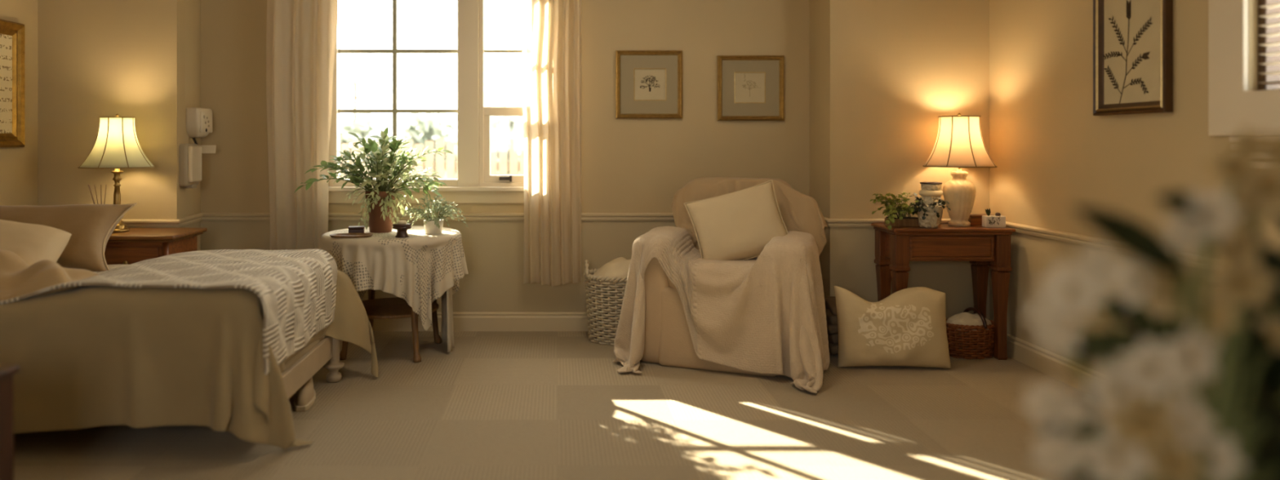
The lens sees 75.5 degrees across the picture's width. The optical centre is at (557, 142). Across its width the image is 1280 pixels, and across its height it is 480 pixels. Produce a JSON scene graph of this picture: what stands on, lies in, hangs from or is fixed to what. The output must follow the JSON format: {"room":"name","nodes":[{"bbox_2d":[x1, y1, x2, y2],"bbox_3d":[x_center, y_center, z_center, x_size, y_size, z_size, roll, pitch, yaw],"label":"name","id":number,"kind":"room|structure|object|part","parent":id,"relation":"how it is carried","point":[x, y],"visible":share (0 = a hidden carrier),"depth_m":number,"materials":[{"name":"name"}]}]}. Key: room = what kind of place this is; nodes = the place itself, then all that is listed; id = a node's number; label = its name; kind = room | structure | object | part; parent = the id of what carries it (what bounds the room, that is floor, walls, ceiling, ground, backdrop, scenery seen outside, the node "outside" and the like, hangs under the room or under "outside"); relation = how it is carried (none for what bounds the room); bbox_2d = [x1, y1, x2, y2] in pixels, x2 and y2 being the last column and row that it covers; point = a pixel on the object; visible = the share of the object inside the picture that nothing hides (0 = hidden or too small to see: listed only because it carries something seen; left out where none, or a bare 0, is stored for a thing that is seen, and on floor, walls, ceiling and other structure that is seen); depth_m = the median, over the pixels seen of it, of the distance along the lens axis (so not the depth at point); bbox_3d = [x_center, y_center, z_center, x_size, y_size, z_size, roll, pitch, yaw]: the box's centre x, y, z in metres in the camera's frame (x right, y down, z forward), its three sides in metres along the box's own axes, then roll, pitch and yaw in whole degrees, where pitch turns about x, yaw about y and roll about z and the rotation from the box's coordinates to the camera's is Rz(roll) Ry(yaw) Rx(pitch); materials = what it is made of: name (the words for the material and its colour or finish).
{"room":"bedroom","nodes":[
{"label":"bedroom","id":0,"kind":"room"},
{"bbox_2d":[0,0,37,205],"bbox_3d":[-3.060,-0.030,1.645,0.140,2.420,6.170,0,0,0],"label":"wall","id":1,"kind":"structure","parent":0,"point":[18,165],"depth_m":4.63,"materials":[{"name":"paint"}]},
{"bbox_2d":[0,18,24,146],"bbox_3d":[-2.968,-0.337,4.305,0.040,0.722,0.510,0,0,0],"label":"framed print","id":2,"kind":"object","parent":1,"relation":"attached to","point":[11,33],"visible":1,"depth_m":4.48,"materials":[{"name":"paper"}]},
{"bbox_2d":[121,213,674,227],"bbox_3d":[-0.703,0.463,1.930,4.575,0.046,6.460,0,0,0],"label":"trim","id":3,"kind":"structure","parent":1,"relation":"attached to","point":[177,223],"depth_m":5.14,"materials":[{"name":"beige paint"}]},
{"bbox_2d":[37,0,184,227],"bbox_3d":[-2.660,-0.030,4.780,0.940,2.420,0.100,0,0,0],"label":"wall","id":4,"kind":"structure","parent":0,"point":[96,59],"depth_m":4.73,"materials":[{"name":"paint"}]},
{"bbox_2d":[184,0,200,250],"bbox_3d":[-2.271,-0.030,5.000,0.099,2.420,0.354,0,0,-7],"label":"wall","id":5,"kind":"structure","parent":0,"point":[192,7],"depth_m":5.02,"materials":[{"name":"paint"}]},
{"bbox_2d":[178,143,201,188],"bbox_3d":[-2.161,0.137,4.840,0.080,0.262,0.170,0,0,0],"label":"wall dispenser","id":6,"kind":"object","parent":5,"relation":"attached to","point":[189,154],"visible":1,"depth_m":4.77,"materials":[{"name":"beige plastic"}]},
{"bbox_2d":[186,107,216,153],"bbox_3d":[-2.143,-0.073,4.992,0.153,0.274,0.215,0,0,0],"label":"wall dispenser","id":7,"kind":"object","parent":5,"relation":"attached to","point":[198,120],"visible":0.91,"depth_m":4.93,"materials":[{"name":"beige plastic"}]},
{"bbox_3d":[-2.134,-0.127,4.995,0.014,0.130,0.160,0,0,0],"label":"plate","id":8,"kind":"part","parent":7,"relation":"part of","materials":[{"name":"beige plastic"}]},
{"bbox_2d":[200,0,809,311],"bbox_3d":[-0.367,-0.030,5.230,3.945,2.420,0.140,0,0,0],"label":"wall","id":9,"kind":"structure","parent":0,"point":[628,165],"depth_m":5.16,"materials":[{"name":"paint"}]},
{"bbox_2d":[328,0,524,203],"bbox_3d":[-0.785,-0.330,5.197,1.430,1.420,0.165,0,0,0],"label":"window","id":10,"kind":"structure","parent":9,"relation":"in","point":[474,183],"depth_m":5.17,"materials":[{"name":"beige paint"}]},
{"bbox_3d":[-1.000,-0.380,5.225,0.880,1.320,0.090,0,0,0],"label":"fixed sash","id":11,"kind":"part","parent":10,"relation":"part of","materials":[{"name":"beige paint"}]},
{"bbox_3d":[-0.785,0.289,5.197,1.430,0.026,0.165,0,0,0],"label":"sill","id":12,"kind":"part","parent":10,"relation":"part of","materials":[{"name":"beige paint"}]},
{"bbox_3d":[-0.312,-0.380,5.225,0.364,1.320,0.090,0,0,0],"label":"frame","id":13,"kind":"part","parent":10,"relation":"part of","materials":[{"name":"beige paint"}]},
{"bbox_3d":[-0.312,-0.199,5.223,0.325,0.053,0.075,0,0,0],"label":"meeting rail","id":14,"kind":"part","parent":10,"relation":"part of","materials":[{"name":"beige paint"}]},
{"bbox_3d":[-0.312,0.013,5.223,0.325,0.485,0.055,0,0,0],"label":"sash","id":15,"kind":"part","parent":10,"relation":"part of","materials":[{"name":"beige paint"}]},
{"bbox_2d":[615,50,682,118],"bbox_3d":[0.576,-0.365,5.145,0.417,0.426,0.026,0,0,0],"label":"framed print","id":16,"kind":"object","parent":9,"relation":"attached to","point":[649,83],"visible":1,"depth_m":5.15,"materials":[{"name":"gold"}]},
{"bbox_2d":[716,55,784,120],"bbox_3d":[1.213,-0.343,5.145,0.417,0.408,0.026,0,0,0],"label":"framed print","id":17,"kind":"object","parent":9,"relation":"attached to","point":[749,87],"visible":1,"depth_m":5.15,"materials":[{"name":"gold"}]},
{"bbox_2d":[735,72,764,102],"bbox_3d":[1.208,-0.346,5.154,0.192,0.192,0.001,0,0,0],"label":"print","id":18,"kind":"object","parent":17,"relation":"attached to","point":[749,86],"depth_m":5.15,"materials":[{"name":"brown paper"}]},
{"bbox_3d":[-0.800,-1.132,5.084,2.380,0.044,0.151,0,0,0],"label":"curtain rod","id":19,"kind":"object","parent":9,"relation":"attached to","visible":0},
{"bbox_2d":[266,0,329,249],"bbox_3d":[-1.579,0.015,4.981,0.388,2.270,0.066,0,0,3],"label":"curtain","id":20,"kind":"object","parent":19,"relation":"hanging from","point":[297,37],"visible":0.73,"depth_m":4.99,"materials":[{"name":"beige fabric"}]},
{"bbox_2d":[328,0,337,141],"bbox_3d":[-1.427,0.010,5.054,0.164,2.260,0.036,0,0,0],"label":"curtain","id":21,"kind":"object","parent":19,"relation":"hanging from","point":[333,3],"visible":0.16,"depth_m":5.06,"materials":[{"name":"beige fabric"}]},
{"bbox_2d":[520,0,581,286],"bbox_3d":[-0.036,-0.122,5.029,0.371,1.995,0.062,0,0,0],"label":"curtain","id":22,"kind":"object","parent":19,"relation":"hanging from","point":[551,65],"visible":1,"depth_m":5.03,"materials":[{"name":"beige fabric"}]},
{"bbox_2d":[13,331,1152,479],"bbox_3d":[-0.240,1.230,1.910,5.900,0.100,6.820,0,0,0],"label":"floor","id":23,"kind":"structure","parent":0,"point":[498,405],"depth_m":3.39,"materials":[{"name":"carpet"}]},
{"bbox_2d":[0,364,20,479],"bbox_3d":[-1.768,0.906,2.112,0.475,0.548,0.466,0,0,0],"label":"nightstand","id":24,"kind":"object","parent":23,"relation":"on","point":[7,372],"visible":1,"depth_m":2.30,"materials":[{"name":"brown wood"}]},
{"bbox_2d":[104,227,207,265],"bbox_3d":[-2.260,0.833,4.490,0.520,0.695,0.420,0,0,0],"label":"nightstand","id":25,"kind":"object","parent":23,"relation":"on","point":[135,245],"visible":0.23,"depth_m":4.33,"materials":[{"name":"brown wood"}]},
{"bbox_2d":[88,184,106,204],"bbox_3d":[-2.473,0.355,4.420,0.107,0.260,0.060,0,0,0],"label":"reed diffuser","id":26,"kind":"object","parent":25,"relation":"on","point":[88,184],"visible":0.12,"depth_m":4.43,"materials":[{"name":"brown wood"}]},
{"bbox_2d":[77,113,155,232],"bbox_3d":[-2.410,0.163,4.500,0.378,0.644,0.378,0,0,0],"label":"table lamp","id":27,"kind":"object","parent":25,"relation":"on","point":[117,146],"visible":0.95,"depth_m":4.42,"materials":[{"name":"beige fabric"}]},
{"bbox_3d":[-2.410,-0.003,4.500,0.376,0.273,0.376,0,0,0],"label":"lamp shade","id":28,"kind":"part","parent":27,"relation":"part of","materials":[{"name":"beige fabric"}]},
{"bbox_3d":[-2.260,0.630,4.324,0.320,0.160,0.012,0,0,0],"label":"drawer","id":29,"kind":"part","parent":25,"relation":"part of","materials":[{"name":"brown wood"}]},
{"bbox_3d":[-2.260,0.514,4.495,0.480,0.014,0.390,0,0,0],"label":"moulding","id":30,"kind":"part","parent":25,"relation":"part of","materials":[{"name":"brown wood"}]},
{"bbox_3d":[-2.065,0.802,4.332,0.032,0.555,0.032,0,0,0],"label":"corner post","id":31,"kind":"part","parent":25,"relation":"part of","materials":[{"name":"brown wood"}]},
{"bbox_2d":[293,376,315,411],"bbox_3d":[-1.149,1.114,3.736,0.091,0.131,0.266,0,0,-10],"label":"bed leg","id":32,"kind":"object","parent":23,"relation":"on","point":[304,398],"visible":0.81,"depth_m":3.65,"materials":[{"name":"beige wood"}]},
{"bbox_2d":[281,336,344,399],"bbox_3d":[-2.019,0.780,3.594,1.932,0.800,1.047,0,0,0],"label":"bed","id":33,"kind":"object","parent":23,"relation":"on","point":[324,352],"visible":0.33,"depth_m":3.72,"materials":[{"name":"beige wood"}]},
{"bbox_2d":[0,269,379,449],"bbox_3d":[-1.893,0.856,3.642,2.015,0.623,1.340,0,0,0],"label":"bedspread","id":34,"kind":"object","parent":33,"relation":"on","point":[87,356],"visible":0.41,"depth_m":3.05,"materials":[{"name":"fabric"}]},
{"bbox_2d":[0,219,71,266],"bbox_3d":[-2.445,0.491,3.480,0.589,0.359,0.366,0,0,-7],"label":"pillow","id":35,"kind":"object","parent":34,"relation":"on","point":[33,243],"visible":0.42,"depth_m":3.52,"materials":[{"name":"beige fabric"}]},
{"bbox_2d":[0,248,337,374],"bbox_3d":[-1.729,0.700,3.589,1.331,0.356,1.048,0,0,0],"label":"quilt","id":36,"kind":"object","parent":34,"relation":"on","point":[295,289],"visible":0.89,"depth_m":3.43,"materials":[{"name":"beige fabric"}]},
{"bbox_2d":[0,249,100,300],"bbox_3d":[-2.200,0.531,3.271,0.660,0.193,0.363,0,0,0],"label":"throw blanket","id":37,"kind":"object","parent":36,"relation":"on","point":[17,278],"visible":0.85,"depth_m":3.22,"materials":[{"name":"brown fabric"}]},
{"bbox_3d":[-1.105,1.030,4.065,0.104,0.300,0.104,0,0,0],"label":"leg","id":38,"kind":"part","parent":33,"relation":"part of","materials":[{"name":"paint"}]},
{"bbox_3d":[-2.605,0.647,3.585,0.650,0.067,0.990,0,0,0],"label":"sheet","id":39,"kind":"object","parent":33,"relation":"on","visible":0},
{"bbox_2d":[0,202,137,271],"bbox_3d":[-2.502,0.464,3.920,0.844,0.331,0.312,0,0,-6],"label":"pillow","id":40,"kind":"object","parent":39,"relation":"on","point":[91,226],"visible":0.66,"depth_m":3.89,"materials":[{"name":"brown fabric"}]},
{"bbox_2d":[333,229,458,362],"bbox_3d":[-0.936,0.852,4.660,0.750,0.664,0.750,0,0,0],"label":"side table","id":41,"kind":"object","parent":23,"relation":"on","point":[396,307],"visible":0.38,"depth_m":4.53,"materials":[{"name":"brown wood"}]},
{"bbox_3d":[-1.151,0.866,4.489,0.059,0.635,0.086,0,0,37],"label":"leg","id":42,"kind":"part","parent":41,"relation":"part of","materials":[{"name":"brown wood"}]},
{"bbox_3d":[-1.106,0.866,4.877,0.057,0.635,0.088,0,0,-37],"label":"leg","id":43,"kind":"part","parent":41,"relation":"part of","materials":[{"name":"brown wood"}]},
{"bbox_2d":[319,226,468,330],"bbox_3d":[-0.931,0.759,4.665,0.790,0.510,0.774,0,0,-43],"label":"tablecloth","id":44,"kind":"object","parent":41,"relation":"on","point":[385,264],"visible":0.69,"depth_m":4.36,"materials":[{"name":"beige fabric"}]},
{"bbox_2d":[329,232,373,238],"bbox_3d":[-1.107,0.500,4.420,0.230,0.017,0.143,0,0,-9],"label":"wooden tray","id":45,"kind":"object","parent":44,"relation":"on","point":[348,235],"visible":1,"depth_m":4.41,"materials":[{"name":"brown wood"}]},
{"bbox_2d":[347,226,364,232],"bbox_3d":[-1.112,0.486,4.550,0.088,0.046,0.064,0,0,-12],"label":"trinket box","id":46,"kind":"object","parent":45,"relation":"on","point":[351,228],"visible":0.81,"depth_m":4.52,"materials":[{"name":"brown wood"}]},
{"bbox_3d":[-1.112,0.469,4.550,0.088,0.012,0.064,0,0,-11],"label":"lid","id":47,"kind":"part","parent":46,"relation":"part of","materials":[{"name":"brown wood"}]},
{"bbox_2d":[293,126,452,233],"bbox_3d":[-1.034,0.207,4.679,0.895,0.604,0.475,0,0,0],"label":"potted plant","id":48,"kind":"object","parent":44,"relation":"on","point":[380,207],"visible":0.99,"depth_m":4.63,"materials":[{"name":"green plant"}]},
{"bbox_3d":[-1.005,0.391,4.680,0.172,0.237,0.172,0,0,0],"label":"pot","id":49,"kind":"part","parent":48,"relation":"part of","materials":[{"name":"ceramic"}]},
{"bbox_2d":[392,220,411,238],"bbox_3d":[-0.834,0.464,4.420,0.100,0.090,0.100,0,0,0],"label":"candle holder","id":50,"kind":"object","parent":44,"relation":"on","point":[402,227],"visible":1,"depth_m":4.39,"materials":[{"name":"brown wood"}]},
{"bbox_2d":[397,220,406,224],"bbox_3d":[-0.834,0.427,4.420,0.046,0.016,0.046,0,0,0],"label":"candle","id":51,"kind":"object","parent":50,"relation":"on","point":[400,222],"depth_m":4.40,"materials":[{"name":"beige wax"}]},
{"bbox_2d":[400,194,467,234],"bbox_3d":[-0.681,0.398,4.579,0.372,0.223,0.276,0,0,0],"label":"potted plant","id":52,"kind":"object","parent":44,"relation":"on","point":[433,225],"visible":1,"depth_m":4.55,"materials":[{"name":"green plant"}]},
{"bbox_3d":[-0.689,0.469,4.580,0.116,0.080,0.115,0,0,0],"label":"pot","id":53,"kind":"part","parent":52,"relation":"part of","materials":[{"name":"white ceramic"}]},
{"bbox_2d":[361,297,439,319],"bbox_3d":[-0.936,0.935,4.660,0.524,0.020,0.524,0,0,0],"label":"shelf","id":54,"kind":"object","parent":41,"relation":"attached to","point":[396,307],"depth_m":4.60,"materials":[{"name":"brown wood"}]},
{"bbox_3d":[-0.766,0.866,4.442,0.057,0.635,0.088,0,0,-37],"label":"leg","id":55,"kind":"part","parent":41,"relation":"part of","materials":[{"name":"brown wood"}]},
{"bbox_3d":[-0.721,0.866,4.831,0.059,0.635,0.086,0,0,37],"label":"leg","id":56,"kind":"part","parent":41,"relation":"part of","materials":[{"name":"brown wood"}]},
{"bbox_2d":[441,243,453,352],"bbox_3d":[-0.624,0.859,4.723,0.060,0.618,0.289,0,0,-12],"label":"table leg","id":57,"kind":"object","parent":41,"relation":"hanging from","point":[447,331],"visible":0.55,"depth_m":4.67,"materials":[{"name":"beige wood"}]},
{"bbox_2d":[583,259,626,345],"bbox_3d":[0.352,0.943,4.935,0.390,0.474,0.390,0,0,0],"label":"wicker basket","id":58,"kind":"object","parent":23,"relation":"on","point":[602,331],"visible":0.51,"depth_m":4.79,"materials":[{"name":"beige wicker"}]},
{"bbox_3d":[0.178,0.750,4.935,0.026,0.092,0.163,0,0,0],"label":"handle","id":59,"kind":"part","parent":58,"relation":"part of","materials":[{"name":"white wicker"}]},
{"bbox_2d":[592,257,631,285],"bbox_3d":[0.361,0.766,4.935,0.315,0.147,0.315,0,0,0],"label":"folded blanket","id":60,"kind":"object","parent":58,"relation":"in","point":[618,267],"visible":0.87,"depth_m":4.86,"materials":[{"name":"beige fabric"}]},
{"bbox_2d":[640,257,785,377],"bbox_3d":[0.958,0.703,4.580,0.889,0.955,0.768,0,0,22],"label":"armchair","id":61,"kind":"object","parent":23,"relation":"on","point":[668,340],"visible":0.29,"depth_m":4.33,"materials":[{"name":"fabric"}]},
{"bbox_3d":[0.620,0.848,4.666,0.199,0.665,0.640,0,0,22],"label":"arm","id":62,"kind":"part","parent":61,"relation":"part of","materials":[{"name":"fabric"}]},
{"bbox_3d":[0.929,0.970,4.510,0.620,0.420,0.617,0,0,22],"label":"seat","id":63,"kind":"part","parent":61,"relation":"part of","materials":[{"name":"fabric"}]},
{"bbox_2d":[612,226,830,392],"bbox_3d":[0.847,0.826,4.322,1.102,0.688,0.667,0,0,22],"label":"knit throw","id":64,"kind":"object","parent":61,"relation":"on","point":[765,313],"visible":0.98,"depth_m":4.17,"materials":[{"name":"beige fabric"}]},
{"bbox_2d":[684,179,788,260],"bbox_3d":[0.990,0.452,4.481,0.590,0.498,0.244,0,0,8],"label":"cushion","id":65,"kind":"object","parent":61,"relation":"on","point":[739,224],"visible":0.91,"depth_m":4.42,"materials":[{"name":"beige fabric"}]},
{"bbox_2d":[671,177,827,256],"bbox_3d":[1.105,0.431,4.765,0.899,0.453,0.431,0,0,25],"label":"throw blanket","id":66,"kind":"object","parent":61,"relation":"on","point":[800,212],"visible":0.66,"depth_m":4.71,"materials":[{"name":"beige fabric"}]},
{"bbox_2d":[824,296,838,355],"bbox_3d":[1.575,1.026,4.620,0.175,0.309,0.245,0,0,0],"label":"wicker basket","id":67,"kind":"object","parent":23,"relation":"on","point":[830,301],"visible":0.31,"depth_m":4.51,"materials":[{"name":"brown wicker"}]},
{"bbox_2d":[833,285,951,368],"bbox_3d":[1.766,0.970,4.333,0.581,0.415,0.206,0,0,3],"label":"pillow","id":68,"kind":"object","parent":23,"relation":"on","point":[907,327],"visible":1,"depth_m":4.27,"materials":[{"name":"fabric"}]},
{"bbox_2d":[871,222,1015,359],"bbox_3d":[2.145,0.822,4.591,0.660,0.716,0.322,0,0,0],"label":"console table","id":69,"kind":"object","parent":23,"relation":"on","point":[980,246],"visible":0.86,"depth_m":4.47,"materials":[{"name":"brown wood"}]},
{"bbox_3d":[1.870,0.840,4.702,0.084,0.680,0.084,0,0,0],"label":"leg","id":70,"kind":"part","parent":69,"relation":"part of","materials":[{"name":"brown wood"}]},
{"bbox_2d":[869,191,921,230],"bbox_3d":[1.889,0.374,4.559,0.261,0.196,0.211,0,0,-15],"label":"trailing plant","id":71,"kind":"object","parent":69,"relation":"on","point":[891,220],"visible":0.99,"depth_m":4.53,"materials":[{"name":"green plant"}]},
{"bbox_3d":[1.870,0.840,4.485,0.084,0.680,0.084,0,0,0],"label":"leg","id":72,"kind":"part","parent":69,"relation":"part of","materials":[{"name":"brown wood"}]},
{"bbox_2d":[910,192,951,228],"bbox_3d":[2.028,0.370,4.491,0.210,0.188,0.162,0,0,44],"label":"potted plant","id":73,"kind":"object","parent":69,"relation":"on","point":[929,215],"visible":1,"depth_m":4.46,"materials":[{"name":"green plant"}]},
{"bbox_3d":[2.039,0.405,4.505,0.128,0.118,0.128,0,0,0],"label":"pot","id":74,"kind":"part","parent":73,"relation":"part of","materials":[{"name":"beige ceramic"}]},
{"bbox_2d":[919,182,942,225],"bbox_3d":[2.114,0.343,4.645,0.124,0.241,0.124,0,0,0],"label":"jar","id":75,"kind":"object","parent":69,"relation":"on","point":[929,189],"visible":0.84,"depth_m":4.60,"materials":[{"name":"beige ceramic"}]},
{"bbox_3d":[2.145,0.490,4.595,0.636,0.016,0.306,0,0,0],"label":"moulding","id":76,"kind":"part","parent":69,"relation":"part of","materials":[{"name":"brown wood"}]},
{"bbox_3d":[2.145,0.572,4.473,0.432,0.099,0.006,0,0,0],"label":"drawer","id":77,"kind":"part","parent":69,"relation":"part of","materials":[{"name":"brown wood"}]},
{"bbox_3d":[2.145,0.572,4.470,0.460,0.127,0.013,0,0,0],"label":"panel moulding","id":78,"kind":"part","parent":69,"relation":"part of","materials":[{"name":"brown wood"}]},
{"bbox_2d":[922,112,997,226],"bbox_3d":[2.252,0.148,4.600,0.380,0.631,0.380,0,0,0],"label":"table lamp","id":79,"kind":"object","parent":69,"relation":"on","point":[959,143],"visible":1,"depth_m":4.52,"materials":[{"name":"ceramic"}]},
{"bbox_3d":[2.252,-0.008,4.600,0.378,0.279,0.378,0,0,0],"label":"lamp shade","id":80,"kind":"part","parent":79,"relation":"part of","materials":[{"name":"beige fabric"}]},
{"bbox_3d":[2.420,0.840,4.702,0.084,0.680,0.084,0,0,0],"label":"leg","id":81,"kind":"part","parent":69,"relation":"part of","materials":[{"name":"brown wood"}]},
{"bbox_2d":[968,213,994,225],"bbox_3d":[2.401,0.436,4.680,0.138,0.056,0.088,0,0,0],"label":"wooden box","id":82,"kind":"object","parent":69,"relation":"on","point":[974,219],"visible":0.36,"depth_m":4.64,"materials":[{"name":"brown wood"}]},
{"bbox_3d":[2.401,0.415,4.680,0.138,0.014,0.088,0,0,0],"label":"lid","id":83,"kind":"part","parent":82,"relation":"part of","materials":[{"name":"brown wood"}]},
{"bbox_2d":[982,208,1005,227],"bbox_3d":[2.403,0.411,4.520,0.104,0.106,0.057,0,0,3],"label":"box","id":84,"kind":"object","parent":69,"relation":"on","point":[997,220],"visible":1,"depth_m":4.49,"materials":[{"name":"white ceramic"}]},
{"bbox_3d":[2.425,0.392,4.519,0.028,0.020,0.027,0,0,3],"label":"lid knob","id":85,"kind":"part","parent":84,"relation":"part of","materials":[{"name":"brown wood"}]},
{"bbox_3d":[2.420,0.840,4.485,0.084,0.680,0.084,0,0,0],"label":"leg","id":86,"kind":"part","parent":69,"relation":"part of","materials":[{"name":"brown wood"}]},
{"bbox_2d":[946,306,995,359],"bbox_3d":[2.287,1.047,4.565,0.306,0.265,0.220,0,0,-7],"label":"wicker basket","id":87,"kind":"object","parent":23,"relation":"on","point":[967,352],"visible":0.7,"depth_m":4.48,"materials":[{"name":"brown wicker"}]},
{"bbox_2d":[946,311,991,330],"bbox_3d":[2.288,0.986,4.565,0.254,0.089,0.168,0,0,0],"label":"cloth","id":88,"kind":"object","parent":87,"relation":"in","point":[962,318],"visible":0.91,"depth_m":4.52,"materials":[{"name":"beige fabric"}]},
{"bbox_3d":[2.318,0.963,4.569,0.020,0.096,0.220,0,0,-7],"label":"handle","id":89,"kind":"part","parent":87,"relation":"part of","materials":[{"name":"brown wicker"}]},
{"bbox_3d":[0.752,0.906,0.946,0.320,0.542,0.328,0,0,0],"label":"plant stand","id":90,"kind":"object","parent":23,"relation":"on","visible":0},
{"bbox_2d":[1020,126,1279,479],"bbox_3d":[0.840,0.307,1.003,0.630,0.657,0.202,0,0,-27],"label":"flowering plant","id":91,"kind":"object","parent":90,"relation":"on","point":[1223,354],"visible":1,"depth_m":0.95,"materials":[{"name":"white plant"}]},
{"bbox_2d":[809,0,822,274],"bbox_3d":[1.655,-0.030,5.035,0.140,2.420,0.250,0,0,0],"label":"wall","id":92,"kind":"structure","parent":0,"point":[815,6],"depth_m":5.03,"materials":[{"name":"paint"}]},
{"bbox_2d":[822,0,989,319],"bbox_3d":[2.047,-0.030,4.840,0.925,2.420,0.140,0,0,0],"label":"wall","id":93,"kind":"structure","parent":0,"point":[891,68],"depth_m":4.77,"materials":[{"name":"paint"}]},
{"bbox_2d":[373,311,1151,399],"bbox_3d":[-0.240,1.121,1.930,5.500,0.117,6.460,0,0,0],"label":"baseboard","id":94,"kind":"structure","parent":93,"relation":"attached to","point":[462,321],"depth_m":5.14,"materials":[{"name":"beige paint"}]},
{"bbox_2d":[989,0,1279,400],"bbox_3d":[2.580,-0.030,1.735,0.140,2.420,6.350,0,0,0],"label":"wall","id":95,"kind":"structure","parent":0,"point":[1049,150],"depth_m":3.98,"materials":[{"name":"paint"}]},
{"bbox_2d":[823,217,1216,271],"bbox_3d":[2.034,0.463,1.930,0.951,0.046,6.460,0,0,0],"label":"trim","id":96,"kind":"structure","parent":95,"relation":"attached to","point":[1193,260],"depth_m":4.14,"materials":[{"name":"beige paint"}]},
{"bbox_2d":[1093,0,1173,115],"bbox_3d":[2.490,-0.458,3.571,0.036,0.665,0.453,0,0,0],"label":"framed print","id":97,"kind":"object","parent":95,"relation":"attached to","point":[1133,39],"visible":1,"depth_m":3.56,"materials":[{"name":"paper"}]},
{"bbox_2d":[1208,0,1279,168],"bbox_3d":[2.538,-0.526,2.355,0.124,1.228,1.570,0,0,0],"label":"window","id":98,"kind":"structure","parent":95,"relation":"in","point":[1232,107],"depth_m":3.00,"materials":[{"name":"beige paint"}]},
{"bbox_3d":[2.495,0.015,2.300,0.030,0.020,1.460,0,0,0],"label":"apron moulding","id":99,"kind":"part","parent":98,"relation":"part of","materials":[{"name":"beige paint"}]},
{"bbox_3d":[2.493,-0.015,2.300,0.034,0.020,1.460,0,0,0],"label":"apron moulding","id":100,"kind":"part","parent":98,"relation":"part of","materials":[{"name":"beige paint"}]},
{"bbox_3d":[2.495,0.078,2.300,0.030,0.020,1.460,0,0,0],"label":"apron moulding","id":101,"kind":"part","parent":98,"relation":"part of","materials":[{"name":"beige paint"}]},
{"bbox_2d":[1257,2,1279,84],"bbox_3d":[2.530,-0.583,2.365,0.044,0.794,1.150,0,0,0],"label":"window blind","id":102,"kind":"object","parent":98,"relation":"attached to","point":[1277,4],"visible":1,"depth_m":2.90,"materials":[{"name":"beige"}]},
{"bbox_3d":[2.570,-0.588,2.365,0.060,0.864,1.230,0,0,0],"label":"frame","id":103,"kind":"part","parent":98,"relation":"part of","materials":[{"name":"white wood"}]},
{"label":"outside","id":104,"kind":"structure","parent":0,"visible":0},
{"bbox_3d":[-2.000,1.480,15.730,24.000,0.100,20.540,0,0,0],"label":"ground","id":105,"kind":"structure","parent":104,"visible":0},
{"bbox_2d":[352,80,370,121],"bbox_3d":[-3.334,0.180,14.000,0.302,2.500,0.080,0,0,0],"label":"tree","id":106,"kind":"object","parent":105,"relation":"on","point":[355,97],"visible":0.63,"depth_m":13.97,"materials":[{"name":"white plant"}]},
{"bbox_3d":[-3.320,-0.845,14.000,0.274,0.274,0.040,0,0,0],"label":"cross arm","id":107,"kind":"part","parent":106,"relation":"part of","materials":[{"name":"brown plant"}]},
{"bbox_2d":[340,112,399,175],"bbox_3d":[-2.373,0.536,9.570,1.266,1.797,1.198,0,0,0],"label":"tree","id":108,"kind":"object","parent":105,"relation":"on","point":[365,127],"visible":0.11,"depth_m":9.46,"materials":[{"name":"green plant"}]},
{"bbox_2d":[397,112,457,178],"bbox_3d":[-1.712,0.498,11.027,1.153,1.871,1.220,0,0,0],"label":"tree","id":109,"kind":"object","parent":105,"relation":"on","point":[431,127],"visible":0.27,"depth_m":10.86,"materials":[{"name":"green plant"}]},
{"bbox_2d":[340,137,524,178],"bbox_3d":[-1.500,0.690,8.220,7.400,1.480,0.060,0,0,0],"label":"fence","id":110,"kind":"object","parent":105,"relation":"on","point":[439,166],"visible":0.06,"depth_m":8.19,"materials":[{"name":"white wood"}]},
{"bbox_3d":[-1.500,0.235,8.230,7.400,0.090,0.039,0,0,0],"label":"fence rail","id":111,"kind":"part","parent":110,"relation":"part of","materials":[{"name":"white wood"}]},
{"bbox_2d":[484,92,524,174],"bbox_3d":[-0.847,0.322,13.010,1.526,2.224,1.330,0,0,0],"label":"tree","id":112,"kind":"object","parent":105,"relation":"on","point":[514,124],"visible":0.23,"depth_m":12.71,"materials":[{"name":"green plant"}]}
]}

